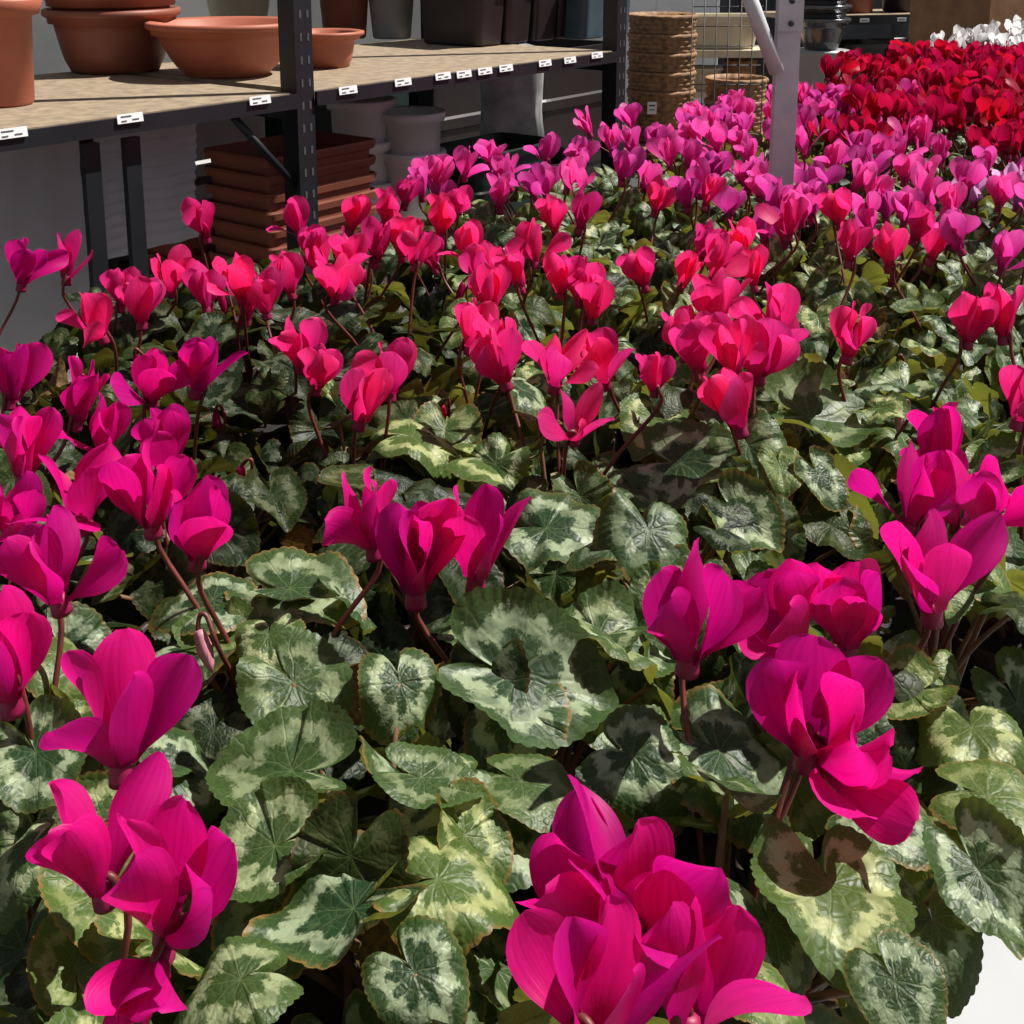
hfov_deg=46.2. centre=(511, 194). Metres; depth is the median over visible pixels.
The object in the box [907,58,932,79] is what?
flower
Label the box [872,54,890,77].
flower
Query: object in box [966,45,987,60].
flower
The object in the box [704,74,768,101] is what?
wicker basket
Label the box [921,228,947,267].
flower
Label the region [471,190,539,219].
planter
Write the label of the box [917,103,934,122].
flower
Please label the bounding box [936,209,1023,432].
potted cyclamen
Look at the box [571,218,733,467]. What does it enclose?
potted cyclamen
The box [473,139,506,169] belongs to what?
flower
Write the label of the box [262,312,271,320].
flower
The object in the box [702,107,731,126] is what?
flower
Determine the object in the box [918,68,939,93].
flower
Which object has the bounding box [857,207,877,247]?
flower
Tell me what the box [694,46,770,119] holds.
plant stand
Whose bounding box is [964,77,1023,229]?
potted cyclamen
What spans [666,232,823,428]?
potted cyclamen
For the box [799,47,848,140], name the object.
pedestal
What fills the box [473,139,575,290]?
potted cyclamen
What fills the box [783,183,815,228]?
flower
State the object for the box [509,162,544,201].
flower
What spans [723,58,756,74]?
wicker basket
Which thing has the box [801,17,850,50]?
bowl
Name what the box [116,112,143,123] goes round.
price tag
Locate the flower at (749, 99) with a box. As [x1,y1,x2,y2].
[732,98,754,113]
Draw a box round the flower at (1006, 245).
[992,229,1023,277]
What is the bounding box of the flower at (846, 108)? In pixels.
[839,92,853,114]
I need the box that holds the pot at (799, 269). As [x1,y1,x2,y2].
[759,240,815,303]
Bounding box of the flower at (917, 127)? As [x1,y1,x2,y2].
[887,115,926,147]
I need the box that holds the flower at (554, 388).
[547,383,559,395]
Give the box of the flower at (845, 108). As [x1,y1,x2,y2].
[836,85,849,113]
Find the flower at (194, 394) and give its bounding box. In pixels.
[187,389,201,400]
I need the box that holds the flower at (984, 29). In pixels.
[976,24,988,43]
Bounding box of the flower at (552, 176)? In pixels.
[528,161,560,198]
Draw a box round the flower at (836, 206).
[814,187,852,230]
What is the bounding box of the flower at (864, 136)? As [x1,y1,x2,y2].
[844,128,873,147]
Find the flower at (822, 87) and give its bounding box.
[816,82,834,94]
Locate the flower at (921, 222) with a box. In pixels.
[908,201,935,246]
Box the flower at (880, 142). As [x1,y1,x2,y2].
[871,131,899,156]
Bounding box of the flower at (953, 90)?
[944,81,973,103]
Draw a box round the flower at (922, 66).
[917,65,933,71]
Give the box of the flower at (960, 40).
[951,36,965,48]
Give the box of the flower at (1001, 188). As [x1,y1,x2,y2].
[986,171,1021,212]
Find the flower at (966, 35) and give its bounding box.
[964,31,982,42]
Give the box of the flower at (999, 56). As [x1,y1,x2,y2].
[997,50,1014,61]
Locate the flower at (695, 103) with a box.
[683,99,701,115]
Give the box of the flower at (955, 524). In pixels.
[947,518,961,532]
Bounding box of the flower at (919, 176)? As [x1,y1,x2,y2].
[910,160,938,204]
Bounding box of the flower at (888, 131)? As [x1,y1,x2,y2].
[866,128,895,153]
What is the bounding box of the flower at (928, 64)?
[921,62,934,68]
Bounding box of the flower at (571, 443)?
[568,433,579,446]
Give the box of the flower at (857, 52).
[848,48,870,72]
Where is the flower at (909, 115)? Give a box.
[904,105,929,142]
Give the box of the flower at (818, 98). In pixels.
[814,91,825,116]
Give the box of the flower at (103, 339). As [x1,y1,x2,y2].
[98,334,109,345]
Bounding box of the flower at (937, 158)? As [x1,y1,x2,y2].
[920,151,941,173]
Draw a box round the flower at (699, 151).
[695,147,717,160]
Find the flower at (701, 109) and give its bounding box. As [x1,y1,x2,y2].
[695,105,707,115]
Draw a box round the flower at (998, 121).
[995,118,1023,130]
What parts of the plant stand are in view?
leg, leg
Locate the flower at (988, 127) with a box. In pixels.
[969,124,995,156]
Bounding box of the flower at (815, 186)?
[793,178,827,224]
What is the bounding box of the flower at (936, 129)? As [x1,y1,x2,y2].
[931,115,941,134]
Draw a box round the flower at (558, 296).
[555,289,563,300]
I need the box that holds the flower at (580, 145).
[564,135,600,168]
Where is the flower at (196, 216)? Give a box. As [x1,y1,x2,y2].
[181,197,214,244]
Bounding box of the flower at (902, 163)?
[892,151,924,186]
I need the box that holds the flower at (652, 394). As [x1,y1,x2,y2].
[649,388,658,397]
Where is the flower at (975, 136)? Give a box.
[966,125,998,151]
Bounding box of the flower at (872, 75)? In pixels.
[870,71,874,81]
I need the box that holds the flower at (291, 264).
[268,250,303,301]
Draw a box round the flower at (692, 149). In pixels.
[679,138,702,171]
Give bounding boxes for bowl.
[45,0,174,10]
[312,28,363,68]
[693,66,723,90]
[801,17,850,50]
[804,0,846,5]
[804,4,851,18]
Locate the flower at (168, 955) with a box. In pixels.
[161,948,175,965]
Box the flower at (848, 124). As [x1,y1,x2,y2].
[825,113,861,144]
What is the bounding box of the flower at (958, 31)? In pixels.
[952,24,968,39]
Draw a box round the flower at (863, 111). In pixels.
[859,103,870,118]
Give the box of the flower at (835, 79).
[831,75,845,83]
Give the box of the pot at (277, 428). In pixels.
[210,400,291,461]
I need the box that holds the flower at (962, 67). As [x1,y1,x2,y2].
[956,63,968,75]
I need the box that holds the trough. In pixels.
[694,13,755,48]
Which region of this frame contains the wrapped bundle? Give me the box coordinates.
[480,42,544,136]
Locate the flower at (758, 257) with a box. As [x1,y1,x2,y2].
[742,244,768,292]
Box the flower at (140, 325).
[136,321,147,330]
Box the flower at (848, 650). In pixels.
[837,645,857,657]
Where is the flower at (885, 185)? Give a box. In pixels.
[878,178,895,223]
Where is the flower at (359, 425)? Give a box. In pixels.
[352,416,366,432]
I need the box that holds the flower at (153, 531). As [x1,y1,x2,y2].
[144,519,163,540]
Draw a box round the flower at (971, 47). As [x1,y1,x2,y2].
[965,41,981,57]
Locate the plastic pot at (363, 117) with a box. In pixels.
[326,95,395,143]
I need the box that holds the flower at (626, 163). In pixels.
[612,146,646,187]
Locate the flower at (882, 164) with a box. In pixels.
[862,155,890,192]
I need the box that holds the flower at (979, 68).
[963,57,988,84]
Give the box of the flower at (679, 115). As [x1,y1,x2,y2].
[675,110,702,122]
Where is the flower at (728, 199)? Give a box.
[712,186,746,221]
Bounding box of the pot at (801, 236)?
[797,221,807,239]
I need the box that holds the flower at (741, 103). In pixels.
[734,95,755,118]
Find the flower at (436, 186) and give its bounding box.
[427,179,456,194]
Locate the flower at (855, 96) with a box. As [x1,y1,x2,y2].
[841,82,865,115]
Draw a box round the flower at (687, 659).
[674,647,699,680]
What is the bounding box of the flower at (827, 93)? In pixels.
[821,84,839,109]
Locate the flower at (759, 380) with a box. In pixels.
[753,371,765,386]
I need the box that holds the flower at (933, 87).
[930,85,945,89]
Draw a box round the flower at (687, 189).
[674,176,700,213]
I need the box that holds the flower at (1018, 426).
[1009,414,1023,432]
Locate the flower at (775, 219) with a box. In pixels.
[756,212,799,249]
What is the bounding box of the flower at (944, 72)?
[916,66,950,86]
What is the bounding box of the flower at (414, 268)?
[410,263,418,272]
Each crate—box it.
[79,115,264,264]
[118,264,129,319]
[265,93,408,137]
[409,82,480,142]
[526,38,602,148]
[550,145,566,166]
[574,149,600,211]
[839,39,888,83]
[866,38,907,59]
[908,0,1023,48]
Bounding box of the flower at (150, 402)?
[146,398,158,410]
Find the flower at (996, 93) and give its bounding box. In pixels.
[993,80,1023,104]
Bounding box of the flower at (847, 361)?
[840,354,853,366]
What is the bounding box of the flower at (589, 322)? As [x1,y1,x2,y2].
[586,318,595,325]
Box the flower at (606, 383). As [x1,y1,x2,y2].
[602,379,611,391]
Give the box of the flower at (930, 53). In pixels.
[925,48,943,60]
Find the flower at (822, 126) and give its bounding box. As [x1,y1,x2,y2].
[808,114,839,145]
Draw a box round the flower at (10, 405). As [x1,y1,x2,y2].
[5,400,16,410]
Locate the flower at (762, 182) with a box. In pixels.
[755,173,794,200]
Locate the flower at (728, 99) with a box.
[715,93,733,106]
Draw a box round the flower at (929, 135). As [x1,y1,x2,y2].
[913,132,935,153]
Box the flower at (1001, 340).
[997,333,1008,345]
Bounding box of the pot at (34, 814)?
[32,812,36,822]
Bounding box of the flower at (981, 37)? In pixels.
[968,30,987,41]
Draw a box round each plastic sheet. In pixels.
[0,141,89,382]
[94,124,198,258]
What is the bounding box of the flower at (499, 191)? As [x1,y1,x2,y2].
[486,173,512,215]
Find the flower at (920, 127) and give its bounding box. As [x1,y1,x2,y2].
[910,115,932,146]
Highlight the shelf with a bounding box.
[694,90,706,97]
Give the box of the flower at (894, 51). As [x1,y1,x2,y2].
[886,43,907,62]
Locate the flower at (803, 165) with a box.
[794,152,807,169]
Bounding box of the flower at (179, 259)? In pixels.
[150,244,195,298]
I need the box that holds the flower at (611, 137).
[605,128,621,156]
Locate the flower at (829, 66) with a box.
[820,54,844,80]
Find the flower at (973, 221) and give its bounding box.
[934,204,980,251]
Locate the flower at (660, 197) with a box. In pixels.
[646,174,676,218]
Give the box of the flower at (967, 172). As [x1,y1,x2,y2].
[949,156,987,196]
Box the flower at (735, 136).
[728,125,747,157]
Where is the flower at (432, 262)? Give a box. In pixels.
[418,231,443,274]
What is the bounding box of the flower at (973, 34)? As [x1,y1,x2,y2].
[966,27,979,42]
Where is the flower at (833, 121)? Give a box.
[825,119,838,143]
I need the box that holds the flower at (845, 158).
[835,138,850,164]
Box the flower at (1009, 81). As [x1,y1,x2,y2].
[1005,77,1023,104]
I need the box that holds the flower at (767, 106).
[763,101,771,118]
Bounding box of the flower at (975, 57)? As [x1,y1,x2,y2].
[973,47,991,60]
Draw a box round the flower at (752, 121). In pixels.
[747,118,754,130]
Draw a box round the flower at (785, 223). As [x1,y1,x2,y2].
[755,192,808,242]
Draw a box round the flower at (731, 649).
[717,556,811,656]
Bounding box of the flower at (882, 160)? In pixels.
[847,142,893,167]
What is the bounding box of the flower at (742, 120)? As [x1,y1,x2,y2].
[727,111,753,130]
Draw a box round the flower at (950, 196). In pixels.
[936,180,967,210]
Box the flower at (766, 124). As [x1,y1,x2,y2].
[762,118,770,146]
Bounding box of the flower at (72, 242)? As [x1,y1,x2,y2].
[57,229,92,285]
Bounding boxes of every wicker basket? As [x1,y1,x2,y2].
[626,69,696,91]
[626,88,695,142]
[627,32,697,53]
[627,50,696,72]
[629,11,697,34]
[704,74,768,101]
[704,98,766,133]
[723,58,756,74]
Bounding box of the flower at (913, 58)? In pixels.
[907,55,916,72]
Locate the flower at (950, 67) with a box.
[932,59,956,82]
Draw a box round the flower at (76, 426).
[71,421,82,432]
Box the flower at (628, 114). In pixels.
[614,102,641,128]
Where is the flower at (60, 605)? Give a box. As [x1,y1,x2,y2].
[49,591,72,618]
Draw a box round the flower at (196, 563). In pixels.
[188,555,206,572]
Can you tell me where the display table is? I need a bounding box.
[624,126,799,158]
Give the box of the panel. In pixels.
[689,0,766,141]
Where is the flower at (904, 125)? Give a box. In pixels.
[902,121,914,142]
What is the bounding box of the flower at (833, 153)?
[813,140,845,167]
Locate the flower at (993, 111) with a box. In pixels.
[976,95,1009,129]
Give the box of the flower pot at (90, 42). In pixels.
[41,5,180,73]
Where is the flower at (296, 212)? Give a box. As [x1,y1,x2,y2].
[266,195,309,235]
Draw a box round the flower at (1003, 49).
[999,41,1017,54]
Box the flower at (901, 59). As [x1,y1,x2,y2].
[891,54,910,66]
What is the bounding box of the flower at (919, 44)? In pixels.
[915,40,930,58]
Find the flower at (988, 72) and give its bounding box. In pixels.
[970,65,997,88]
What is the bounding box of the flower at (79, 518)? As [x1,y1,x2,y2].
[75,515,92,536]
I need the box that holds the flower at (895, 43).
[890,39,910,55]
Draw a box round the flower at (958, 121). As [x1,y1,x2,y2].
[940,100,966,136]
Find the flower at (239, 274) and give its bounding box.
[207,251,254,305]
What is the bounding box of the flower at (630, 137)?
[620,126,640,151]
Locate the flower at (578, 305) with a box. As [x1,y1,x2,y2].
[573,298,582,308]
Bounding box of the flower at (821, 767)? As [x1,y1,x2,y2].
[813,759,830,775]
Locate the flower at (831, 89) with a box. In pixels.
[826,83,845,99]
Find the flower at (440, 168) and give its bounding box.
[424,154,454,194]
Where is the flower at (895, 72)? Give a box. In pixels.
[886,66,915,80]
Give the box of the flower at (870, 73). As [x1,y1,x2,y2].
[867,61,873,79]
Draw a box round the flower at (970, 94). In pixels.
[962,84,985,121]
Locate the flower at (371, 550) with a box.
[365,544,381,562]
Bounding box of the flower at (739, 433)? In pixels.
[733,427,748,439]
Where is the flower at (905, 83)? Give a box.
[898,78,916,95]
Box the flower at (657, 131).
[644,122,666,152]
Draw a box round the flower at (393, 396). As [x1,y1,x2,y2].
[384,394,395,402]
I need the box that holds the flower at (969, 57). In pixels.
[957,46,971,64]
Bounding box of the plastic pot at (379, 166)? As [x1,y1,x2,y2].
[369,142,389,185]
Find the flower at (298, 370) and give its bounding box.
[295,367,303,375]
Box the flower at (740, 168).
[733,156,757,196]
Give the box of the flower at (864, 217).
[852,190,881,226]
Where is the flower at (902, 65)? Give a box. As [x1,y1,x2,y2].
[895,58,908,73]
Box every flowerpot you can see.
[0,0,41,107]
[206,0,269,15]
[320,0,367,38]
[369,0,413,38]
[846,0,873,12]
[882,0,910,11]
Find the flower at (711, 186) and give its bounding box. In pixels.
[700,174,726,211]
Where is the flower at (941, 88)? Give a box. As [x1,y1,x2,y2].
[928,83,954,104]
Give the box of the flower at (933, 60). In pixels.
[932,58,945,63]
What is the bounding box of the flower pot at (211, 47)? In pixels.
[144,16,279,78]
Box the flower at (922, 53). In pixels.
[915,45,933,58]
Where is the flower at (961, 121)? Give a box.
[957,117,967,133]
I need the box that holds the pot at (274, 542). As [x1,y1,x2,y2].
[258,521,281,551]
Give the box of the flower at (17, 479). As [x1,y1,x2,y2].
[14,477,21,485]
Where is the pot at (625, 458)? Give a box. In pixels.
[616,428,640,467]
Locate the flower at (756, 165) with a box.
[729,158,765,194]
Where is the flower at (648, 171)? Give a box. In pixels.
[638,159,667,193]
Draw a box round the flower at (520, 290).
[516,287,525,294]
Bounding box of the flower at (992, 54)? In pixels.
[979,50,1001,59]
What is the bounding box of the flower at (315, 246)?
[303,234,330,286]
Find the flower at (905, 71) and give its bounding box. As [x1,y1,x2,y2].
[886,67,916,83]
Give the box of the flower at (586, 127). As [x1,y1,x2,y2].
[573,105,593,138]
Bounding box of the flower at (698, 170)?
[667,157,720,199]
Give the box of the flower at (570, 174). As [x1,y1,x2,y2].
[561,165,587,196]
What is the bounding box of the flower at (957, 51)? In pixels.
[945,49,963,64]
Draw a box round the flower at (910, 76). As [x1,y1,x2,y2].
[879,66,912,80]
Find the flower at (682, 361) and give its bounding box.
[679,355,686,363]
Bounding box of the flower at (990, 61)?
[986,58,1002,85]
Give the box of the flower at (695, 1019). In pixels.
[686,1011,700,1023]
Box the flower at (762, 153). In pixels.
[760,152,768,166]
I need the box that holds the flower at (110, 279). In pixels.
[99,266,140,313]
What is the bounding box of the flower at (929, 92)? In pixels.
[925,89,950,103]
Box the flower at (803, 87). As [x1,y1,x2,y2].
[798,80,809,104]
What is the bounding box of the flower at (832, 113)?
[821,107,839,137]
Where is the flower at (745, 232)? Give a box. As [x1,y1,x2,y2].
[728,216,756,247]
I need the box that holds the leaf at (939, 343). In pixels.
[870,341,941,349]
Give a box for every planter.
[147,200,215,257]
[148,231,214,276]
[148,252,211,268]
[203,130,375,176]
[204,154,375,194]
[205,170,375,212]
[207,187,375,229]
[209,249,261,275]
[210,226,360,262]
[212,203,375,247]
[420,0,503,46]
[440,132,543,192]
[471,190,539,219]
[500,0,530,43]
[528,0,557,41]
[553,0,566,38]
[564,0,602,38]
[626,0,629,33]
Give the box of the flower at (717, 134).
[696,120,727,152]
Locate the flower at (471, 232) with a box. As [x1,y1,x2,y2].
[437,219,483,257]
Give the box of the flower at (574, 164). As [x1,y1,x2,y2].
[558,155,595,195]
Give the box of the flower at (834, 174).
[793,160,845,185]
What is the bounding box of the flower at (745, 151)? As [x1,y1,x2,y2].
[733,133,757,161]
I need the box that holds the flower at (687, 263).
[675,250,703,293]
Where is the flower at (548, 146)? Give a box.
[523,131,560,162]
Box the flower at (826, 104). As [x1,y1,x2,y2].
[819,96,837,116]
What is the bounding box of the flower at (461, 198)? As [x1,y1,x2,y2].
[446,185,472,221]
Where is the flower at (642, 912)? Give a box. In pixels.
[635,908,647,934]
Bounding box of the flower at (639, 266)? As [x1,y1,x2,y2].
[616,245,654,293]
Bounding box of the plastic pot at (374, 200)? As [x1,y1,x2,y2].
[370,183,390,221]
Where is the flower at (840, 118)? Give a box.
[837,113,857,131]
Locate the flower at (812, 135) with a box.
[806,117,817,145]
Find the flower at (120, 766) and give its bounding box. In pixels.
[108,755,134,789]
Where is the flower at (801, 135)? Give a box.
[795,125,828,159]
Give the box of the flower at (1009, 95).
[986,91,1014,119]
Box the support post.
[742,0,803,237]
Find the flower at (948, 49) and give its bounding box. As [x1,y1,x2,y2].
[945,45,967,55]
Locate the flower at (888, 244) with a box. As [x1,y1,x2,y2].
[873,221,908,274]
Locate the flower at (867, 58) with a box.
[857,53,872,75]
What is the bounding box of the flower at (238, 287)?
[226,275,255,327]
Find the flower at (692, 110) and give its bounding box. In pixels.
[677,106,698,116]
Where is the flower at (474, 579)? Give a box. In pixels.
[465,572,484,591]
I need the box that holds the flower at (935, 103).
[917,94,957,127]
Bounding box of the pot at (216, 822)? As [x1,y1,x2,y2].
[205,819,220,832]
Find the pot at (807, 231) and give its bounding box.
[803,224,827,242]
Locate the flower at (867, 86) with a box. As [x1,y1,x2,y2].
[862,82,872,92]
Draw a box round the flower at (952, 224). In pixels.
[938,209,966,256]
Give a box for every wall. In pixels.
[32,0,771,75]
[770,0,908,39]
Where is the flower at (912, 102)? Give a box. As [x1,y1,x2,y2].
[880,93,917,122]
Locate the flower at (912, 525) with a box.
[903,519,919,537]
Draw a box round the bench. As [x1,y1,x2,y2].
[72,288,1023,1023]
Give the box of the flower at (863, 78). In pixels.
[842,73,868,84]
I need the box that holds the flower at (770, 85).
[768,84,771,99]
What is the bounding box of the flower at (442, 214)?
[427,191,455,239]
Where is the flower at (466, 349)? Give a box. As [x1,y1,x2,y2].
[463,347,469,355]
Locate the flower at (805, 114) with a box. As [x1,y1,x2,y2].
[796,103,815,130]
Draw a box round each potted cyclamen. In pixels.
[0,237,68,448]
[0,342,109,597]
[0,385,88,506]
[0,406,140,822]
[0,505,225,1022]
[0,751,303,1023]
[30,229,195,403]
[32,276,221,501]
[58,392,317,723]
[90,336,271,626]
[98,439,396,832]
[154,197,279,446]
[170,626,573,1023]
[182,250,331,461]
[200,267,386,551]
[254,194,375,307]
[266,195,431,421]
[267,337,464,637]
[304,464,550,796]
[313,226,504,471]
[356,176,472,341]
[361,775,811,1023]
[363,262,572,512]
[373,186,511,412]
[375,484,675,967]
[407,145,514,291]
[411,217,573,441]
[446,326,675,606]
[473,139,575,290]
[483,193,573,289]
[491,246,641,482]
[503,468,785,842]
[509,146,646,331]
[523,131,630,242]
[524,185,643,388]
[541,538,1023,1023]
[547,267,752,584]
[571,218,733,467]
[573,102,702,179]
[580,126,695,267]
[592,174,726,356]
[598,121,681,239]
[624,312,880,656]
[630,138,723,251]
[636,192,808,373]
[650,157,755,274]
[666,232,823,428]
[667,508,1023,1016]
[677,95,755,171]
[678,107,756,242]
[697,150,768,242]
[707,173,828,324]
[715,88,795,186]
[727,111,802,243]
[728,282,932,624]
[733,125,846,303]
[742,218,882,423]
[759,80,819,151]
[793,142,924,262]
[795,83,845,149]
[795,103,839,239]
[800,187,947,401]
[803,128,873,242]
[807,156,913,351]
[808,89,929,191]
[809,85,882,156]
[809,402,1023,807]
[816,51,868,113]
[831,53,916,89]
[834,291,1003,503]
[841,76,946,176]
[846,180,980,349]
[848,48,916,81]
[851,131,941,221]
[852,86,882,121]
[873,221,1023,440]
[879,58,968,157]
[883,365,1023,700]
[886,39,933,72]
[887,115,978,258]
[893,80,956,180]
[898,78,920,135]
[901,58,978,125]
[904,39,971,64]
[907,156,1021,358]
[911,84,1023,267]
[914,68,983,157]
[916,57,1022,130]
[920,36,966,63]
[925,48,984,127]
[930,27,1003,45]
[935,162,1023,272]
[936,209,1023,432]
[940,81,1023,236]
[943,45,1014,64]
[952,24,1009,47]
[956,56,1002,89]
[960,282,1023,488]
[964,24,1023,43]
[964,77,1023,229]
[965,41,1017,67]
[966,145,1023,229]
[972,182,1023,347]
[976,56,1023,88]
[984,19,1014,42]
[984,32,1023,46]
[990,39,1023,69]
[991,118,1023,168]
[996,72,1023,110]
[998,20,1023,38]
[1003,57,1023,106]
[1005,15,1023,27]
[1006,42,1023,105]
[1008,100,1023,157]
[1013,33,1022,45]
[1015,89,1023,111]
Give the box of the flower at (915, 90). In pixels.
[911,83,920,104]
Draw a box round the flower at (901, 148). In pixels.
[892,131,928,165]
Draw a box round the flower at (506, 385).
[500,377,513,392]
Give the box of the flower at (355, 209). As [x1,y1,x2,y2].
[341,194,371,236]
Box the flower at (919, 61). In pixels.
[916,58,943,67]
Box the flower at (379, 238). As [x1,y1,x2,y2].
[361,216,390,269]
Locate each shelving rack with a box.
[0,0,626,308]
[745,9,909,58]
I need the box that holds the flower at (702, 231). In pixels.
[694,218,726,261]
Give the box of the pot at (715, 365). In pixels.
[707,362,722,373]
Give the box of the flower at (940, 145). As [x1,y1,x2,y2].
[931,133,951,167]
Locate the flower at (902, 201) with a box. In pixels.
[891,185,924,228]
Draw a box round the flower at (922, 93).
[919,87,928,97]
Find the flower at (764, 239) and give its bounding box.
[737,206,780,247]
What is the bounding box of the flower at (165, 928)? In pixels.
[152,907,182,950]
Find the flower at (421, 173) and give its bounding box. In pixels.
[407,166,427,202]
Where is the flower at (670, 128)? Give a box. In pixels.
[665,123,681,138]
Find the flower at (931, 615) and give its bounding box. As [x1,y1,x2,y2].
[920,604,943,629]
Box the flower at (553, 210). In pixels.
[535,193,567,238]
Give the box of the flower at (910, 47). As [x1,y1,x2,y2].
[904,42,917,55]
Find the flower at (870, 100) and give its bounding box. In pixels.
[864,90,882,123]
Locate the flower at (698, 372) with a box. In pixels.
[693,367,705,382]
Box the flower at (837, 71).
[820,65,839,83]
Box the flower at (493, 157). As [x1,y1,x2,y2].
[484,147,530,177]
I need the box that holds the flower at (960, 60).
[951,49,965,64]
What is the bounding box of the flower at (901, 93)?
[877,88,904,121]
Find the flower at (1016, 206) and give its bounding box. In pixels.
[989,172,1023,212]
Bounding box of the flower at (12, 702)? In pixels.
[0,690,25,721]
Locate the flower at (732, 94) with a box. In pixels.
[728,88,744,109]
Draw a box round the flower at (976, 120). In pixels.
[973,109,981,127]
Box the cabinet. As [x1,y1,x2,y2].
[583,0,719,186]
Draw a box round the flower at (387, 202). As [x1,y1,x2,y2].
[375,186,399,227]
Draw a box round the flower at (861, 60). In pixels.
[850,55,865,78]
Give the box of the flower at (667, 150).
[645,131,683,170]
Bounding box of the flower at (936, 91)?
[924,89,946,105]
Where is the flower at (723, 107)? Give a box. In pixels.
[709,102,734,128]
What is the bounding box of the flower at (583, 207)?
[571,185,602,235]
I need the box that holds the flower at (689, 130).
[678,117,702,139]
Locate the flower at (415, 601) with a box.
[405,589,426,612]
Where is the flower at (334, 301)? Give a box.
[330,293,339,305]
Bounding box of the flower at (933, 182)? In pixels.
[928,176,942,204]
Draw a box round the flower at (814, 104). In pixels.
[806,101,819,115]
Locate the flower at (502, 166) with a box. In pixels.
[491,153,518,192]
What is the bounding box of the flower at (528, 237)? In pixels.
[505,217,570,269]
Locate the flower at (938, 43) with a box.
[934,39,948,49]
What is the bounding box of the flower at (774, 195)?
[765,181,788,208]
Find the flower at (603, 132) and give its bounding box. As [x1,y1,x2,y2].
[598,121,626,150]
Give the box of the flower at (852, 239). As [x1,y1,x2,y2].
[837,218,873,269]
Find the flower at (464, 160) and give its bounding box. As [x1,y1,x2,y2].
[453,145,489,182]
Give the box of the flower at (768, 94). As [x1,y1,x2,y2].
[766,88,771,100]
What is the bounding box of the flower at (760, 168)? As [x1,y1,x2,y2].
[745,162,768,202]
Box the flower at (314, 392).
[311,389,321,396]
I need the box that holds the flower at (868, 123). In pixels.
[850,114,891,134]
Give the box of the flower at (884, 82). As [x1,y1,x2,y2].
[876,76,901,92]
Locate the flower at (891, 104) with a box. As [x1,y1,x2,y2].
[878,89,907,120]
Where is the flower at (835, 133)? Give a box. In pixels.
[828,125,861,146]
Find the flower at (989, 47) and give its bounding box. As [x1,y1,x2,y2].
[985,42,1004,52]
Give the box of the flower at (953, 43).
[936,40,957,49]
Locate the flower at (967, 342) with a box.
[963,338,972,350]
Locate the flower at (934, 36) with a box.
[930,30,954,43]
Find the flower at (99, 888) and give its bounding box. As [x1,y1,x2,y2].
[91,880,115,914]
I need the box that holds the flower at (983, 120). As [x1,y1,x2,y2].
[980,114,1008,125]
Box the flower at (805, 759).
[792,739,820,777]
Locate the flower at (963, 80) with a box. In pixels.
[954,72,968,87]
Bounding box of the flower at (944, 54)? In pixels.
[933,45,953,57]
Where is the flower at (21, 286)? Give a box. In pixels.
[15,282,26,292]
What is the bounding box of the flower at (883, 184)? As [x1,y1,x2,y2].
[864,168,892,207]
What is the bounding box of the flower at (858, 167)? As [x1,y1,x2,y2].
[850,156,877,193]
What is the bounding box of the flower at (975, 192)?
[951,177,986,208]
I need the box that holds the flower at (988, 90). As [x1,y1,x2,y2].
[977,84,1010,97]
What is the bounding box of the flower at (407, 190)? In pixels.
[396,176,422,211]
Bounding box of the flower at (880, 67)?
[873,60,888,82]
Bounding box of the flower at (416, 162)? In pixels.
[411,154,438,178]
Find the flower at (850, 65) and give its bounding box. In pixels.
[836,51,859,77]
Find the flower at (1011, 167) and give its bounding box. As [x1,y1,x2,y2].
[992,162,1021,175]
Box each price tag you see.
[0,126,27,139]
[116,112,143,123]
[249,94,270,105]
[338,85,357,94]
[394,77,411,86]
[435,71,450,80]
[456,70,471,77]
[477,67,491,74]
[499,64,512,71]
[538,59,551,66]
[564,56,575,63]
[591,51,602,58]
[647,102,656,113]
[860,18,868,21]
[897,17,906,21]
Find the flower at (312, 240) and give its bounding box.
[297,224,326,265]
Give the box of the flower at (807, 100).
[803,96,814,105]
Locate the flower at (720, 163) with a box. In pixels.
[704,150,733,175]
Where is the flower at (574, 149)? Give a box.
[568,143,590,162]
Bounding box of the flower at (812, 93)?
[806,83,820,98]
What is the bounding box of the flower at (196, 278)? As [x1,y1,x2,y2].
[182,260,226,313]
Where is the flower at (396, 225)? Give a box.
[384,210,423,263]

